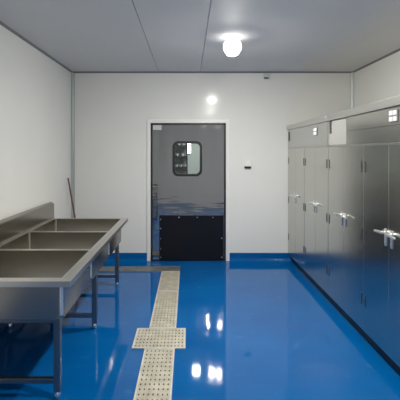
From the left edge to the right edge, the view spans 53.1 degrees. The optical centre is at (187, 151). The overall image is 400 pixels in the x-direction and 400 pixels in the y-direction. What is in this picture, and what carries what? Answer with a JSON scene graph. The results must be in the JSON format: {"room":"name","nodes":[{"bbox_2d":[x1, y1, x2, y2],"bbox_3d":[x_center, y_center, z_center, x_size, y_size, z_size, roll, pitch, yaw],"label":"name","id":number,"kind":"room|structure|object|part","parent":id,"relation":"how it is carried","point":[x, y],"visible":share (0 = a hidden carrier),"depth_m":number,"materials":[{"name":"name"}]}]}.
{"room":"commercial kitchen","nodes":[
{"label":"commercial kitchen","id":0,"kind":"room"},
{"bbox_2d":[0,25,70,219],"bbox_3d":[-1.830,0.220,2.705,0.100,2.900,6.850,0,0,0],"label":"wall","id":1,"kind":"structure","parent":0,"point":[35,90],"depth_m":4.58,"materials":[{"name":"white paint"}]},
{"bbox_2d":[0,323,6,332],"bbox_3d":[-1.755,1.607,2.755,0.050,0.125,6.750,0,0,0],"label":"baseboard","id":2,"kind":"structure","parent":1,"relation":"attached to","point":[4,325],"depth_m":3.79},
{"bbox_2d":[0,21,72,72],"bbox_3d":[-1.769,-1.219,2.755,0.022,0.022,6.750,0,0,0],"label":"trim","id":3,"kind":"structure","parent":1,"relation":"attached to","point":[1,23],"depth_m":4.54,"materials":[{"name":"grey metal"}]},
{"bbox_2d":[188,144,199,173],"bbox_3d":[0.000,0.320,9.650,3.200,2.700,0.100,0,0,0],"label":"wall","id":4,"kind":"structure","parent":0,"point":[194,157],"depth_m":9.60,"materials":[{"name":"grey paint"}]},
{"bbox_2d":[188,144,190,153],"bbox_3d":[0.000,-0.130,9.582,0.150,0.340,0.036,0,0,0],"label":"light panel","id":5,"kind":"object","parent":4,"relation":"attached to","point":[189,145],"visible":0.29,"depth_m":9.56,"materials":[{"name":"white paint"}]},
{"bbox_2d":[0,261,399,399],"bbox_3d":[0.375,1.740,4.740,4.510,0.140,10.920,0,0,0],"label":"floor","id":6,"kind":"structure","parent":0,"point":[255,330],"depth_m":3.45,"materials":[{"name":"blue paint"}]},
{"bbox_2d":[0,202,127,398],"bbox_3d":[-1.260,1.152,3.845,0.991,1.036,2.492,0,0,0],"label":"sink","id":7,"kind":"object","parent":6,"relation":"on","point":[47,262],"visible":1,"depth_m":3.42,"materials":[{"name":"metal"}]},
{"bbox_3d":[-1.288,1.136,2.715,0.805,0.036,0.036,0,0,0],"label":"rail","id":8,"kind":"part","parent":7,"relation":"part of","materials":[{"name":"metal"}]},
{"bbox_3d":[-1.288,1.548,2.715,0.760,0.035,0.034,0,0,0],"label":"cross rail","id":9,"kind":"part","parent":7,"relation":"part of","materials":[{"name":"metal"}]},
{"bbox_2d":[0,202,53,243],"bbox_3d":[-1.729,0.752,3.845,0.052,0.236,2.490,0,0,0],"label":"backsplash","id":10,"kind":"structure","parent":7,"relation":"attached to","point":[11,227],"depth_m":4.17,"materials":[{"name":"metal"}]},
{"bbox_2d":[0,251,88,318],"bbox_3d":[-1.277,1.040,3.042,0.888,0.399,0.764,0,0,0],"label":"basin","id":11,"kind":"object","parent":7,"relation":"in","point":[15,302],"depth_m":2.92,"materials":[{"name":"silver metal"}]},
{"bbox_2d":[0,232,107,280],"bbox_3d":[-1.277,1.040,3.828,0.888,0.399,0.752,0,0,0],"label":"basin","id":12,"kind":"object","parent":7,"relation":"in","point":[21,240],"depth_m":4.19,"materials":[{"name":"silver metal"}]},
{"bbox_3d":[-0.885,1.369,2.715,0.045,0.502,0.045,0,0,0],"label":"leg","id":13,"kind":"part","parent":7,"relation":"part of","materials":[{"name":"metal"}]},
{"bbox_2d":[33,219,120,256],"bbox_3d":[-1.277,1.040,4.636,0.888,0.399,0.806,0,0,0],"label":"basin","id":14,"kind":"object","parent":7,"relation":"in","point":[48,225],"depth_m":5.03,"materials":[{"name":"silver metal"}]},
{"bbox_3d":[-1.288,1.548,3.790,0.760,0.035,0.034,0,0,0],"label":"cross rail","id":15,"kind":"part","parent":7,"relation":"part of","materials":[{"name":"metal"}]},
{"bbox_3d":[-0.885,1.369,3.790,0.045,0.502,0.045,0,0,0],"label":"leg","id":16,"kind":"part","parent":7,"relation":"part of","materials":[{"name":"metal"}]},
{"bbox_3d":[-1.288,1.548,4.990,0.760,0.035,0.034,0,0,0],"label":"cross rail","id":17,"kind":"part","parent":7,"relation":"part of","materials":[{"name":"metal"}]},
{"bbox_3d":[-0.885,1.369,4.990,0.045,0.502,0.045,0,0,0],"label":"leg","id":18,"kind":"part","parent":7,"relation":"part of","materials":[{"name":"metal"}]},
{"bbox_2d":[67,178,75,217],"bbox_3d":[-1.645,1.019,5.860,0.244,1.281,0.025,0,0,0],"label":"wooden pole","id":19,"kind":"object","parent":6,"relation":"on","point":[67,178],"visible":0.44,"depth_m":5.85,"materials":[{"name":"red wood"}]},
{"bbox_2d":[98,266,114,271],"bbox_3d":[-1.387,1.665,5.690,0.667,0.010,0.250,0,0,0],"label":"gutter cover","id":20,"kind":"object","parent":6,"relation":"on","point":[103,268],"visible":0.33,"depth_m":5.66,"materials":[{"name":"metal"}]},
{"bbox_2d":[113,266,161,271],"bbox_3d":[-0.711,1.665,5.690,0.679,0.010,0.250,0,0,0],"label":"gutter cover","id":21,"kind":"object","parent":6,"relation":"on","point":[121,268],"visible":0.87,"depth_m":5.66,"materials":[{"name":"metal"}]},
{"bbox_2d":[133,348,174,399],"bbox_3d":[-0.240,1.665,2.893,0.256,0.010,0.985,0,0,0],"label":"drain cover","id":22,"kind":"object","parent":6,"relation":"on","point":[147,368],"visible":1,"depth_m":2.98,"materials":[{"name":"metal"}]},
{"bbox_2d":[132,328,185,348],"bbox_3d":[-0.250,1.665,3.583,0.456,0.010,0.385,0,0,0],"label":"drain cover","id":23,"kind":"object","parent":6,"relation":"on","point":[137,344],"visible":1,"depth_m":3.57,"materials":[{"name":"metal"}]},
{"bbox_2d":[149,291,178,327],"bbox_3d":[-0.240,1.665,4.277,0.256,0.010,0.995,0,0,0],"label":"drain cover","id":24,"kind":"object","parent":6,"relation":"on","point":[169,308],"visible":1,"depth_m":4.20,"materials":[{"name":"metal"}]},
{"bbox_2d":[157,271,179,290],"bbox_3d":[-0.240,1.665,5.180,0.256,0.010,0.790,0,0,0],"label":"drain cover","id":25,"kind":"object","parent":6,"relation":"on","point":[169,280],"visible":1,"depth_m":5.14,"materials":[{"name":"metal"}]},
{"bbox_2d":[162,266,179,270],"bbox_3d":[-0.240,1.665,5.700,0.256,0.010,0.240,0,0,0],"label":"gutter cover","id":26,"kind":"object","parent":6,"relation":"on","point":[164,268],"visible":1,"depth_m":5.71,"materials":[{"name":"metal"}]},
{"bbox_2d":[175,144,187,173],"bbox_3d":[-0.260,0.645,8.908,0.507,2.050,0.444,0,0,0],"label":"wire rack","id":27,"kind":"object","parent":6,"relation":"on","point":[180,149],"visible":0.09,"depth_m":9.11,"materials":[{"name":"grey metal"}]},
{"bbox_3d":[-0.020,0.645,8.700,0.027,2.050,0.028,0,0,0],"label":"post","id":28,"kind":"part","parent":27,"relation":"part of","materials":[{"name":"grey metal"}]},
{"bbox_2d":[286,115,332,304],"bbox_3d":[2.002,0.632,5.250,1.036,2.075,1.757,0,0,0],"label":"tall cabinet","id":29,"kind":"object","parent":6,"relation":"on","point":[308,145],"visible":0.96,"depth_m":5.08,"materials":[{"name":"silver metal"}]},
{"bbox_3d":[1.540,0.751,5.909,0.021,1.613,0.436,0,0,0],"label":"cabinet door","id":30,"kind":"part","parent":29,"relation":"part of","materials":[{"name":"metal"}]},
{"bbox_3d":[1.540,0.751,5.471,0.021,1.613,0.436,0,0,0],"label":"cabinet door","id":31,"kind":"part","parent":29,"relation":"part of","materials":[{"name":"metal"}]},
{"bbox_3d":[1.540,-0.064,5.250,0.024,0.013,1.752,0,0,0],"label":"door rail","id":32,"kind":"part","parent":29,"relation":"part of","materials":[{"name":"metal"}]},
{"bbox_3d":[1.541,-0.203,5.250,0.022,0.261,1.660,0,0,0],"label":"panel","id":33,"kind":"part","parent":29,"relation":"part of","materials":[{"name":"metal"}]},
{"bbox_3d":[1.540,0.751,5.029,0.021,1.613,0.436,0,0,0],"label":"cabinet door","id":34,"kind":"part","parent":29,"relation":"part of","materials":[{"name":"metal"}]},
{"bbox_3d":[1.540,0.751,4.591,0.021,1.613,0.436,0,0,0],"label":"cabinet door","id":35,"kind":"part","parent":29,"relation":"part of","materials":[{"name":"metal"}]},
{"bbox_3d":[1.540,-0.203,4.395,0.025,0.261,0.042,0,0,0],"label":"corner post","id":36,"kind":"part","parent":29,"relation":"part of","materials":[{"name":"metal"}]},
{"bbox_2d":[326,95,399,374],"bbox_3d":[2.002,0.632,3.488,1.036,2.075,1.757,0,0,0],"label":"tall cabinet","id":37,"kind":"object","parent":6,"relation":"on","point":[364,140],"visible":1,"depth_m":3.39,"materials":[{"name":"silver metal"}]},
{"bbox_2d":[329,121,331,133],"bbox_3d":[1.526,-0.265,4.279,0.008,0.136,0.053,0,0,0],"label":"hinge","id":38,"kind":"object","parent":37,"relation":"attached to","point":[330,122],"depth_m":4.27,"materials":[{"name":"silver metal"}]},
{"bbox_3d":[1.540,0.751,4.147,0.021,1.613,0.436,0,0,0],"label":"cabinet door","id":39,"kind":"part","parent":37,"relation":"part of","materials":[{"name":"metal"}]},
{"bbox_3d":[1.540,-0.203,4.093,0.025,0.261,0.460,0,0,0],"label":"plate","id":40,"kind":"part","parent":37,"relation":"part of","materials":[{"name":"grey metal"}]},
{"bbox_3d":[1.507,0.659,3.837,0.046,0.135,0.126,0,0,0],"label":"handle","id":41,"kind":"part","parent":37,"relation":"part of","materials":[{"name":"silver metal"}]},
{"bbox_3d":[1.540,0.751,3.709,0.021,1.613,0.436,0,0,0],"label":"cabinet door","id":42,"kind":"part","parent":37,"relation":"part of","materials":[{"name":"metal"}]},
{"bbox_3d":[1.540,-0.064,3.488,0.024,0.013,1.752,0,0,0],"label":"door rail","id":43,"kind":"part","parent":37,"relation":"part of","materials":[{"name":"metal"}]},
{"bbox_3d":[1.539,-0.134,3.235,0.026,0.124,1.246,0,0,0],"label":"panel","id":44,"kind":"part","parent":37,"relation":"part of","materials":[{"name":"metal"}]},
{"bbox_3d":[1.541,-0.267,3.235,0.022,0.133,1.246,0,0,0],"label":"panel","id":45,"kind":"part","parent":37,"relation":"part of","materials":[{"name":"metal"}]},
{"bbox_3d":[1.540,0.751,3.267,0.021,1.613,0.436,0,0,0],"label":"cabinet door","id":46,"kind":"part","parent":37,"relation":"part of","materials":[{"name":"metal"}]},
{"bbox_3d":[1.507,0.659,3.139,0.046,0.135,0.126,0,0,0],"label":"handle","id":47,"kind":"part","parent":37,"relation":"part of","materials":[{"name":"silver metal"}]},
{"bbox_3d":[1.507,0.659,2.957,0.046,0.135,0.126,0,0,0],"label":"handle","id":48,"kind":"part","parent":37,"relation":"part of","materials":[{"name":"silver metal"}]},
{"bbox_3d":[1.525,-0.268,2.968,0.010,0.090,0.117,0,0,0],"label":"control plate","id":49,"kind":"part","parent":37,"relation":"part of","materials":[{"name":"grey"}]},
{"bbox_3d":[1.540,0.751,2.829,0.021,1.613,0.436,0,0,0],"label":"cabinet door","id":50,"kind":"part","parent":37,"relation":"part of","materials":[{"name":"metal"}]},
{"bbox_2d":[0,0,399,70],"bbox_3d":[0.375,-1.260,2.755,4.510,0.060,6.950,0,0,0],"label":"ceiling","id":51,"kind":"structure","parent":0,"point":[82,35],"depth_m":4.05,"materials":[{"name":"grey paint"}]},
{"bbox_2d":[223,35,241,55],"bbox_3d":[0.475,-1.129,4.280,0.196,0.203,0.196,0,0,0],"label":"ceiling light","id":52,"kind":"object","parent":51,"relation":"attached to","point":[232,46],"visible":1,"depth_m":4.21,"materials":[{"name":"white paint"}]},
{"bbox_2d":[75,73,349,252],"bbox_3d":[0.375,0.220,6.180,4.510,2.900,0.100,0,0,0],"label":"wall","id":53,"kind":"structure","parent":0,"point":[112,110],"depth_m":6.13,"materials":[{"name":"white paint"}]},
{"bbox_2d":[71,72,74,217],"bbox_3d":[-1.758,0.160,6.107,0.045,2.780,0.045,0,0,0],"label":"trim","id":54,"kind":"structure","parent":53,"relation":"attached to","point":[72,73],"depth_m":6.12,"materials":[{"name":"grey metal"}]},
{"bbox_2d":[151,123,225,260],"bbox_3d":[0.004,0.614,6.154,1.152,2.109,0.076,0,0,0],"label":"door","id":55,"kind":"structure","parent":53,"relation":"in","point":[188,211],"depth_m":6.13,"materials":[{"name":"metal"}]},
{"bbox_3d":[0.053,1.314,6.128,0.986,0.688,0.012,0,0,0],"label":"kick plate","id":56,"kind":"part","parent":55,"relation":"part of","materials":[{"name":"black metal"}]},
{"bbox_2d":[147,119,229,260],"bbox_3d":[0.004,0.587,6.176,1.262,2.167,0.128,0,0,0],"label":"door frame","id":57,"kind":"structure","parent":53,"relation":"attached to","point":[227,121],"depth_m":6.11,"materials":[{"name":"white paint"}]},
{"bbox_2d":[106,253,291,261],"bbox_3d":[0.375,1.607,6.105,4.310,0.125,0.050,0,0,0],"label":"baseboard","id":58,"kind":"structure","parent":53,"relation":"attached to","point":[123,257],"depth_m":6.12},
{"bbox_2d":[73,71,351,72],"bbox_3d":[0.375,-1.219,6.119,4.310,0.022,0.022,0,0,0],"label":"trim","id":59,"kind":"structure","parent":53,"relation":"attached to","point":[73,71],"depth_m":6.12,"materials":[{"name":"grey metal"}]},
{"bbox_2d":[244,160,250,167],"bbox_3d":[0.913,0.190,6.114,0.100,0.120,0.032,0,0,0],"label":"wall switch","id":60,"kind":"object","parent":53,"relation":"attached to","point":[247,163],"visible":1,"depth_m":6.10,"materials":[{"name":"white plastic"}]},
{"bbox_2d":[263,73,269,78],"bbox_3d":[1.204,-1.156,6.104,0.100,0.090,0.053,0,0,0],"label":"ceiling sensor","id":61,"kind":"object","parent":53,"relation":"attached to","point":[265,75],"visible":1,"depth_m":6.08,"materials":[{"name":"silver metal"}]},
{"bbox_2d":[350,72,353,107],"bbox_3d":[2.507,0.160,6.107,0.045,2.780,0.045,0,0,0],"label":"trim","id":62,"kind":"structure","parent":53,"relation":"attached to","point":[352,73],"depth_m":6.12,"materials":[{"name":"silver metal"}]},
{"bbox_2d":[354,51,399,106],"bbox_3d":[2.580,0.220,2.705,0.100,2.900,6.850,0,0,0],"label":"wall","id":63,"kind":"structure","parent":0,"point":[380,80],"depth_m":5.31,"materials":[{"name":"white paint"}]},
{"bbox_2d":[352,48,399,72],"bbox_3d":[2.519,-1.219,2.755,0.022,0.022,6.750,0,0,0],"label":"trim","id":64,"kind":"structure","parent":63,"relation":"attached to","point":[397,50],"depth_m":5.34,"materials":[{"name":"grey metal"}]}
]}

